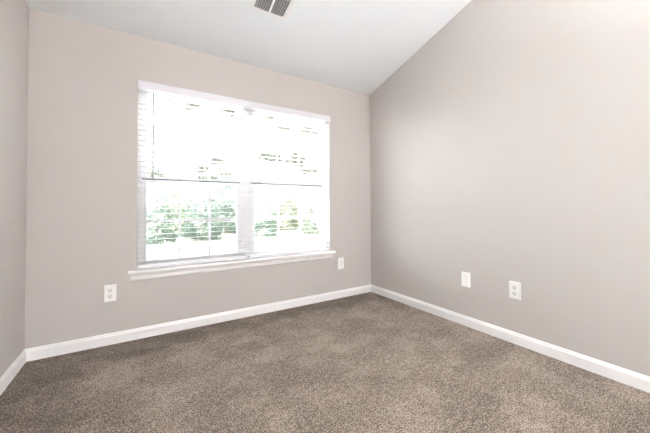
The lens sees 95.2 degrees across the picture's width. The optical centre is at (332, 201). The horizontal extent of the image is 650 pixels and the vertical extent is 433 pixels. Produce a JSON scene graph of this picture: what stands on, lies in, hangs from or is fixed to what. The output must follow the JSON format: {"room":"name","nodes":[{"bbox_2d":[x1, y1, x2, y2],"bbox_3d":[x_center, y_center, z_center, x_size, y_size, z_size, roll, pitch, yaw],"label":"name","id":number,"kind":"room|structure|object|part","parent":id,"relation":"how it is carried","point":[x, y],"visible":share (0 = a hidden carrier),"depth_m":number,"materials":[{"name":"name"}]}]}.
{"room":"empty bedroom","nodes":[
{"label":"empty bedroom","id":0,"kind":"room"},
{"bbox_2d":[0,0,28,376],"bbox_3d":[-0.723,-0.393,-0.264,0.150,3.458,5.700,0,-1,-33],"label":"wall","id":1,"kind":"structure","parent":0,"point":[14,14],"depth_m":1.83,"materials":[{"name":"grey paint"}]},
{"bbox_2d":[0,350,25,394],"bbox_3d":[-0.646,0.994,-0.247,0.012,0.085,5.374,0,-1,-33],"label":"baseboard","id":2,"kind":"structure","parent":1,"relation":"attached to","point":[11,372],"depth_m":1.81,"materials":[{"name":"white paint"}]},
{"bbox_2d":[24,8,370,348],"bbox_3d":[-0.863,0.030,2.931,3.059,2.740,0.150,0,-1,-33],"label":"wall","id":3,"kind":"structure","parent":0,"point":[82,130],"depth_m":2.33,"materials":[{"name":"grey paint"}]},
{"bbox_2d":[104,284,115,301],"bbox_3d":[-1.710,0.701,2.278,0.076,0.127,0.012,0,-1,-33],"label":"electrical outlet","id":4,"kind":"object","parent":3,"relation":"attached to","point":[109,290],"visible":1,"depth_m":2.27,"materials":[{"name":"white plastic"}]},
{"bbox_2d":[137,88,243,268],"bbox_3d":[-1.266,-0.209,2.722,0.880,1.547,0.067,0,-1,-33],"label":"window","id":5,"kind":"structure","parent":3,"relation":"in","point":[141,240],"depth_m":2.66,"materials":[{"name":"white plastic"}]},
{"bbox_3d":[-1.278,-0.567,2.744,0.819,0.774,0.026,0,-1,-33],"label":"sash","id":6,"kind":"part","parent":5,"relation":"part of","materials":[{"name":"white plastic"}]},
{"bbox_3d":[-1.258,0.170,2.704,0.819,0.708,0.026,0,-1,-33],"label":"sash","id":7,"kind":"part","parent":5,"relation":"part of","materials":[{"name":"white plastic"}]},
{"bbox_2d":[138,80,248,268],"bbox_3d":[-1.206,-0.219,2.648,0.898,1.526,0.092,0,-1,-33],"label":"window blind","id":8,"kind":"object","parent":5,"relation":"attached to","point":[143,85],"visible":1,"depth_m":2.61,"materials":[{"name":"white plastic"}]},
{"bbox_3d":[-1.550,-0.211,2.444,0.002,1.450,0.055,0,-1,-33],"label":"ladder cord","id":9,"kind":"part","parent":8,"relation":"part of","materials":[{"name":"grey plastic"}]},
{"bbox_3d":[-1.481,-0.210,2.488,0.002,1.450,0.055,0,-1,-33],"label":"ladder cord","id":10,"kind":"part","parent":8,"relation":"part of","materials":[{"name":"white fabric"}]},
{"bbox_3d":[-1.209,0.530,2.645,0.886,0.027,0.052,0,-1,-33],"label":"rail","id":11,"kind":"part","parent":8,"relation":"part of","materials":[{"name":"white plastic"}]},
{"bbox_3d":[-1.212,-0.209,2.660,0.002,1.450,0.055,0,-1,-33],"label":"ladder cord","id":12,"kind":"part","parent":8,"relation":"part of","materials":[{"name":"white fabric"}]},
{"bbox_2d":[24,285,370,361],"bbox_3d":[-0.813,1.055,2.842,3.058,0.085,0.012,0,-1,-33],"label":"baseboard","id":13,"kind":"structure","parent":3,"relation":"attached to","point":[40,352],"depth_m":2.50,"materials":[{"name":"white paint"}]},
{"bbox_2d":[128,251,335,280],"bbox_3d":[-0.814,0.593,2.884,1.936,0.078,0.111,0,-1,-33],"label":"trim","id":14,"kind":"structure","parent":3,"relation":"attached to","point":[156,272],"depth_m":2.72,"materials":[{"name":"white paint"}]},
{"bbox_2d":[244,107,248,255],"bbox_3d":[-0.876,-0.206,2.969,0.042,1.547,0.071,0,-1,-33],"label":"trim","id":15,"kind":"structure","parent":3,"relation":"attached to","point":[246,187],"depth_m":2.94,"materials":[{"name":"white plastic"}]},
{"bbox_2d":[248,108,325,254],"bbox_3d":[-0.481,-0.203,3.224,0.899,1.547,0.067,0,-1,-33],"label":"window","id":16,"kind":"structure","parent":3,"relation":"in","point":[322,214],"depth_m":3.19,"materials":[{"name":"white plastic"}]},
{"bbox_3d":[-0.492,-0.561,3.246,0.838,0.774,0.026,0,-1,-33],"label":"sash","id":17,"kind":"part","parent":16,"relation":"part of","materials":[{"name":"white plastic"}]},
{"bbox_3d":[-0.472,0.175,3.206,0.838,0.708,0.026,0,-1,-33],"label":"sash","id":18,"kind":"part","parent":16,"relation":"part of","materials":[{"name":"white plastic"}]},
{"bbox_2d":[247,101,329,257],"bbox_3d":[-0.439,-0.214,3.138,0.918,1.526,0.092,0,-1,-33],"label":"window blind","id":19,"kind":"object","parent":16,"relation":"attached to","point":[252,105],"visible":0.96,"depth_m":3.12,"materials":[{"name":"white plastic"}]},
{"bbox_3d":[-0.442,0.535,3.135,0.906,0.027,0.052,0,-1,-33],"label":"rail","id":20,"kind":"part","parent":19,"relation":"part of","materials":[{"name":"white plastic"}]},
{"bbox_3d":[-0.099,-0.201,3.371,0.002,1.450,0.055,0,-1,-33],"label":"ladder cord","id":21,"kind":"part","parent":19,"relation":"part of","materials":[{"name":"white fabric"}]},
{"bbox_2d":[338,257,343,268],"bbox_3d":[0.091,0.711,3.429,0.079,0.131,0.011,0,-1,-33],"label":"electrical outlet","id":22,"kind":"object","parent":3,"relation":"attached to","point":[340,260],"visible":1,"depth_m":3.43,"materials":[{"name":"white plastic"}]},
{"bbox_2d":[26,0,470,94],"bbox_3d":[0.620,-1.854,0.629,3.359,0.918,5.700,0,-1,-33],"label":"ceiling","id":23,"kind":"structure","parent":0,"point":[352,45],"depth_m":2.58,"materials":[{"name":"white paint"}]},
{"bbox_2d":[250,0,295,19],"bbox_3d":[-0.457,-1.550,2.289,0.302,0.074,0.247,0,-1,-33],"label":"ceiling vent","id":24,"kind":"object","parent":23,"relation":"in","point":[281,9],"visible":1,"depth_m":2.34,"materials":[{"name":"white metal"}]},
{"bbox_2d":[0,292,649,432],"bbox_3d":[0.638,1.194,0.569,3.059,0.300,5.400,0,-1,-33],"label":"floor","id":25,"kind":"structure","parent":0,"point":[369,362],"depth_m":1.74,"materials":[{"name":"beige carpet"}]},
{"bbox_2d":[370,0,649,376],"bbox_3d":[1.981,-0.375,1.464,0.150,3.458,5.700,0,-1,-33],"label":"wall","id":26,"kind":"structure","parent":0,"point":[513,144],"depth_m":2.19,"materials":[{"name":"grey paint"}]},
{"bbox_2d":[461,272,469,287],"bbox_3d":[1.157,0.679,2.593,0.010,0.124,0.078,0,-1,-33],"label":"wall plate","id":27,"kind":"object","parent":26,"relation":"attached to","point":[465,277],"visible":1,"depth_m":2.59,"materials":[{"name":"white plastic"}]},
{"bbox_2d":[371,285,649,392],"bbox_3d":[1.921,1.010,1.393,0.012,0.085,5.374,0,-1,-33],"label":"baseboard","id":28,"kind":"structure","parent":26,"relation":"attached to","point":[622,375],"depth_m":2.12,"materials":[{"name":"white paint"}]},
{"bbox_2d":[509,281,520,299],"bbox_3d":[1.377,0.671,2.249,0.012,0.130,0.082,0,-1,-33],"label":"electrical outlet","id":29,"kind":"object","parent":26,"relation":"attached to","point":[514,287],"visible":1,"depth_m":2.24,"materials":[{"name":"white plastic"}]},
{"label":"outside","id":30,"kind":"structure","parent":0,"visible":0},
{"bbox_2d":[146,213,319,258],"bbox_3d":[-11.545,1.980,31.758,70.000,0.040,60.000,0,-1,-33],"label":"ground","id":31,"kind":"structure","parent":30,"point":[292,233],"depth_m":10.90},
{"bbox_2d":[141,175,177,244],"bbox_3d":[-6.469,0.232,10.871,1.594,2.716,1.464,0,-1,-33],"label":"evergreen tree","id":32,"kind":"object","parent":31,"relation":"on","point":[151,230],"visible":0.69,"depth_m":10.78,"materials":[{"name":"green plant"}]},
{"bbox_2d":[159,189,196,235],"bbox_3d":[-7.262,0.404,13.940,1.769,2.505,1.666,0,-1,-6],"label":"leafy shrub","id":33,"kind":"object","parent":31,"relation":"on","point":[174,227],"visible":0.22,"depth_m":13.81,"materials":[{"name":"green plant"}]},
{"bbox_2d":[181,177,223,240],"bbox_3d":[-5.333,0.293,12.206,1.665,2.632,1.832,0,-1,-15],"label":"evergreen tree","id":34,"kind":"object","parent":31,"relation":"on","point":[190,212],"visible":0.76,"depth_m":11.99,"materials":[{"name":"green plant"}]},
{"bbox_2d":[201,176,235,232],"bbox_3d":[-5.639,0.116,15.306,2.379,3.113,2.431,0,-1,-33],"label":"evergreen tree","id":35,"kind":"object","parent":31,"relation":"on","point":[226,208],"visible":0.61,"depth_m":14.94,"materials":[{"name":"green plant"}]},
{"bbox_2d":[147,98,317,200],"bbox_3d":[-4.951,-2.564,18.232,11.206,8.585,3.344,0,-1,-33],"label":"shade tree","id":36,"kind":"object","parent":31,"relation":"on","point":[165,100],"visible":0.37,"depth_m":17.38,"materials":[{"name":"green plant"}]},
{"bbox_2d":[255,188,279,236],"bbox_3d":[-3.261,0.390,13.633,1.686,2.471,1.897,0,-1,-17],"label":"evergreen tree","id":37,"kind":"object","parent":31,"relation":"on","point":[271,232],"visible":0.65,"depth_m":13.44,"materials":[{"name":"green plant"}]},
{"bbox_2d":[268,180,298,229],"bbox_3d":[-2.682,0.166,17.033,2.308,3.046,2.218,0,-1,-33],"label":"leafy shrub","id":38,"kind":"object","parent":31,"relation":"on","point":[292,222],"visible":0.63,"depth_m":16.81,"materials":[{"name":"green plant"}]},
{"bbox_2d":[296,190,319,233],"bbox_3d":[-1.224,0.517,14.648,1.262,2.232,1.233,-1,-1,35],"label":"leafy shrub","id":39,"kind":"object","parent":31,"relation":"on","point":[308,230],"visible":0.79,"depth_m":14.55,"materials":[{"name":"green plant"}]}
]}

